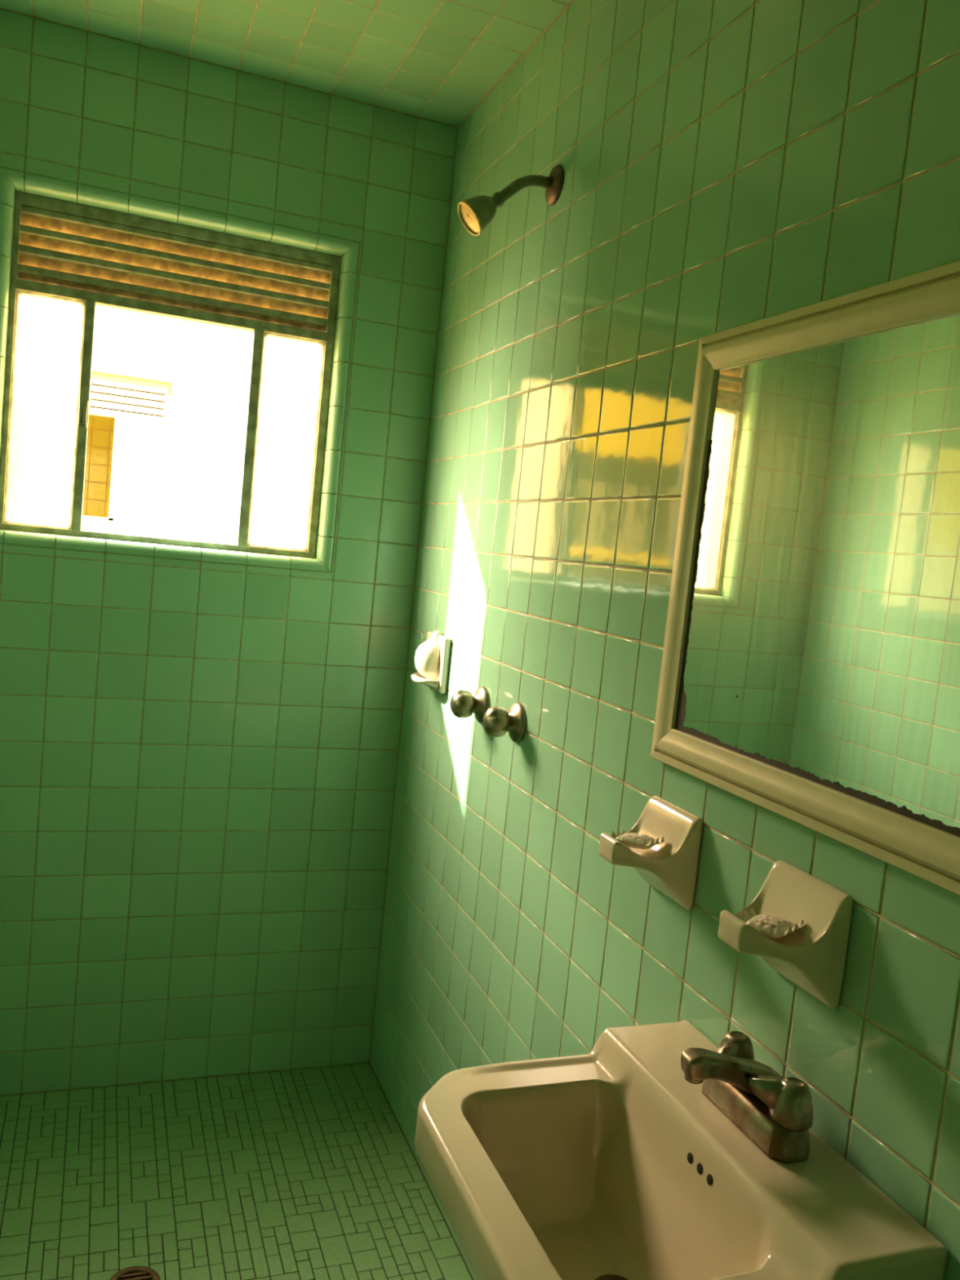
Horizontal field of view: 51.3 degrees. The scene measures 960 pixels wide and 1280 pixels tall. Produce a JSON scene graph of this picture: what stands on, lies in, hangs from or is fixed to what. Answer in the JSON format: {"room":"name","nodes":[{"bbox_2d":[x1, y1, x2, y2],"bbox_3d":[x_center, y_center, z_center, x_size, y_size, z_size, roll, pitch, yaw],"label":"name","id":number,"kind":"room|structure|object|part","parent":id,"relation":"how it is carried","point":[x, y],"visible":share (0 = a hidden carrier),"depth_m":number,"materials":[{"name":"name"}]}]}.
{"room":"bathroom","nodes":[
{"label":"bathroom","id":0,"kind":"room"},
{"bbox_2d":[0,8,457,1096],"bbox_3d":[-0.808,-0.116,2.480,1.500,2.595,0.120,4,5,-21],"label":"wall","id":1,"kind":"structure","parent":0,"point":[199,759],"depth_m":2.50,"materials":[{"name":"green tile"}]},
{"bbox_2d":[0,191,341,558],"bbox_3d":[-0.744,-0.616,2.445,0.753,0.766,0.044,4,5,-21],"label":"window","id":2,"kind":"structure","parent":1,"relation":"in","point":[68,260],"depth_m":2.40,"materials":[{"name":"clear glass"}]},
{"bbox_3d":[-1.026,-0.536,2.357,0.150,0.538,0.005,4,5,-21],"label":"pane","id":3,"kind":"part","parent":2,"relation":"part of","materials":[{"name":"clear glass"}]},
{"bbox_3d":[-0.497,-0.501,2.559,0.157,0.538,0.005,4,5,-21],"label":"pane","id":4,"kind":"part","parent":2,"relation":"part of","materials":[{"name":"clear glass"}]},
{"bbox_2d":[0,167,359,572],"bbox_3d":[-0.732,-0.612,2.413,0.814,0.826,0.062,4,5,-21],"label":"trim","id":5,"kind":"structure","parent":1,"relation":"attached to","point":[34,184],"depth_m":2.41,"materials":[{"name":"green tile"}]},
{"bbox_2d":[0,1062,473,1279],"bbox_3d":[-0.380,1.339,1.099,1.500,0.061,3.310,4,5,-21],"label":"floor","id":6,"kind":"structure","parent":0,"point":[312,1173],"depth_m":2.19,"materials":[{"name":"green tile"}]},
{"bbox_2d":[109,1266,159,1279],"bbox_3d":[-0.650,1.209,1.877,0.097,0.006,0.097,4,5,-21],"label":"floor drain","id":7,"kind":"object","parent":6,"relation":"on","point":[133,1273],"visible":1,"depth_m":1.90,"materials":[{"name":"metal"}]},
{"bbox_2d":[0,0,573,126],"bbox_3d":[-0.122,-1.213,0.872,1.500,0.100,3.310,4,5,-21],"label":"ceiling","id":8,"kind":"structure","parent":0,"point":[437,60],"depth_m":2.16,"materials":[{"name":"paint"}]},
{"bbox_2d":[369,0,959,1279],"bbox_3d":[0.420,0.123,1.185,0.100,2.595,3.201,4,5,-21],"label":"wall","id":9,"kind":"structure","parent":0,"point":[726,164],"depth_m":1.60,"materials":[{"name":"green tile"}]},
{"bbox_2d":[410,630,451,693],"bbox_3d":[-0.127,0.046,2.400,0.065,0.142,0.144,4,5,-21],"label":"soap holder","id":10,"kind":"object","parent":9,"relation":"attached to","point":[432,657],"visible":1,"depth_m":2.36,"materials":[{"name":"white ceramic"}]},
{"bbox_2d":[410,672,439,688],"bbox_3d":[-0.135,0.099,2.404,0.058,0.024,0.120,4,5,-21],"label":"tray","id":11,"kind":"object","parent":10,"relation":"on","point":[431,680],"depth_m":2.37,"materials":[{"name":"white ceramic"}]},
{"bbox_3d":[-0.105,0.053,2.409,0.017,0.132,0.144,4,5,-21],"label":"plate","id":12,"kind":"part","parent":10,"relation":"part of","materials":[{"name":"white ceramic"}]},
{"bbox_2d":[450,686,489,723],"bbox_3d":[-0.026,0.136,2.115,0.070,0.079,0.079,4,5,-21],"label":"shower valve","id":13,"kind":"object","parent":9,"relation":"attached to","point":[463,703],"visible":0.98,"depth_m":2.10,"materials":[{"name":"silver metal"}]},
{"bbox_3d":[-0.038,0.135,2.110,0.044,0.060,0.060,4,5,-21],"label":"knob","id":14,"kind":"part","parent":13,"relation":"part of","materials":[{"name":"silver metal"}]},
{"bbox_2d":[482,702,526,742],"bbox_3d":[0.042,0.158,1.932,0.070,0.079,0.079,4,5,-21],"label":"shower valve","id":15,"kind":"object","parent":9,"relation":"attached to","point":[496,721],"visible":1,"depth_m":1.91,"materials":[{"name":"silver metal"}]},
{"bbox_3d":[0.030,0.157,1.927,0.044,0.060,0.060,4,5,-21],"label":"knob","id":16,"kind":"part","parent":15,"relation":"part of","materials":[{"name":"silver metal"}]},
{"bbox_2d":[457,164,564,235],"bbox_3d":[0.053,-0.843,1.906,0.192,0.161,0.074,4,5,-21],"label":"shower","id":17,"kind":"object","parent":9,"relation":"attached to","point":[476,213],"visible":1,"depth_m":1.90,"materials":[{"name":"metal"}]},
{"bbox_3d":[-0.018,-0.795,1.886,0.039,0.046,0.060,4,5,-21],"label":"spray plate","id":18,"kind":"part","parent":17,"relation":"part of","materials":[{"name":"metal"}]},
{"bbox_3d":[0.084,-0.862,1.915,0.109,0.068,0.021,4,5,-21],"label":"shower arm","id":19,"kind":"part","parent":17,"relation":"part of","materials":[{"name":"metal"}]},
{"bbox_2d":[598,795,702,910],"bbox_3d":[0.222,0.292,1.381,0.110,0.128,0.129,4,5,-21],"label":"soap dish","id":20,"kind":"object","parent":9,"relation":"attached to","point":[669,866],"visible":0.94,"depth_m":1.35,"materials":[{"name":"white ceramic"}]},
{"bbox_2d":[611,829,664,848],"bbox_3d":[0.216,0.275,1.377,0.064,0.025,0.038,10,7,41],"label":"soap","id":21,"kind":"object","parent":20,"relation":"in","point":[634,840],"visible":0.98,"depth_m":1.36,"materials":[{"name":"white"}]},
{"bbox_2d":[414,1019,948,1279],"bbox_3d":[0.158,0.651,1.076,0.396,0.259,0.453,4,5,-21],"label":"washbasin","id":22,"kind":"object","parent":9,"relation":"attached to","point":[606,1162],"visible":0.92,"depth_m":1.09,"materials":[{"name":"white ceramic"}]},
{"bbox_2d":[680,1031,813,1163],"bbox_3d":[0.274,0.487,1.091,0.130,0.088,0.153,4,5,-21],"label":"faucet","id":23,"kind":"object","parent":22,"relation":"on","point":[775,1111],"visible":1,"depth_m":1.06,"materials":[{"name":"silver metal"}]},
{"bbox_2d":[684,1073,703,1084],"bbox_3d":[0.230,0.465,1.072,0.021,0.012,0.021,4,5,-21],"label":"outlet","id":24,"kind":"object","parent":23,"relation":"attached to","point":[694,1078],"depth_m":1.06,"materials":[{"name":"silver metal"}]},
{"bbox_3d":[0.276,0.470,1.089,0.130,0.054,0.035,4,5,-21],"label":"spout","id":25,"kind":"part","parent":23,"relation":"part of","materials":[{"name":"silver metal"}]},
{"bbox_3d":[0.286,0.474,1.147,0.065,0.042,0.048,4,5,-21],"label":"handle","id":26,"kind":"part","parent":23,"relation":"part of","materials":[{"name":"silver metal"}]},
{"bbox_3d":[0.320,0.486,1.056,0.066,0.043,0.045,5,5,-5],"label":"handle","id":27,"kind":"part","parent":23,"relation":"part of","materials":[{"name":"silver metal"}]},
{"bbox_2d":[717,860,853,1008],"bbox_3d":[0.322,0.327,1.111,0.110,0.128,0.129,4,5,-21],"label":"soap dish","id":28,"kind":"object","parent":9,"relation":"attached to","point":[812,957],"visible":0.94,"depth_m":1.08,"materials":[{"name":"white ceramic"}]},
{"bbox_2d":[737,908,804,938],"bbox_3d":[0.320,0.315,1.109,0.038,0.026,0.064,1,7,-43],"label":"soap","id":29,"kind":"object","parent":28,"relation":"in","point":[767,926],"visible":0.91,"depth_m":1.10,"materials":[{"name":"white"}]},
{"bbox_2d":[650,260,959,895],"bbox_3d":[0.408,-0.082,1.078,0.022,0.599,0.748,4,5,-21],"label":"wall mirror","id":30,"kind":"object","parent":9,"relation":"attached to","point":[810,672],"visible":1,"depth_m":1.11,"materials":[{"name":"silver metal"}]},
{"bbox_3d":[0.288,-0.123,1.401,0.022,0.598,0.053,4,5,-21],"label":"frame rail","id":31,"kind":"part","parent":30,"relation":"part of","materials":[{"name":"beige wood"}]},
{"bbox_3d":[0.381,0.188,1.102,0.022,0.053,0.748,4,5,-21],"label":"frame rail","id":32,"kind":"part","parent":30,"relation":"part of","materials":[{"name":"beige wood"}]},
{"bbox_3d":[0.436,-0.353,1.054,0.022,0.053,0.748,4,5,-21],"label":"frame rail","id":33,"kind":"part","parent":30,"relation":"part of","materials":[{"name":"beige wood"}]},
{"label":"outside","id":34,"kind":"structure","parent":0,"visible":0},
{"bbox_2d":[80,305,252,544],"bbox_3d":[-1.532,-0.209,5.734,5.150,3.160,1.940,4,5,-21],"label":"window pane","id":35,"kind":"structure","parent":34,"point":[167,406],"depth_m":4.67,"materials":[{"name":"clear glass"}]}
]}

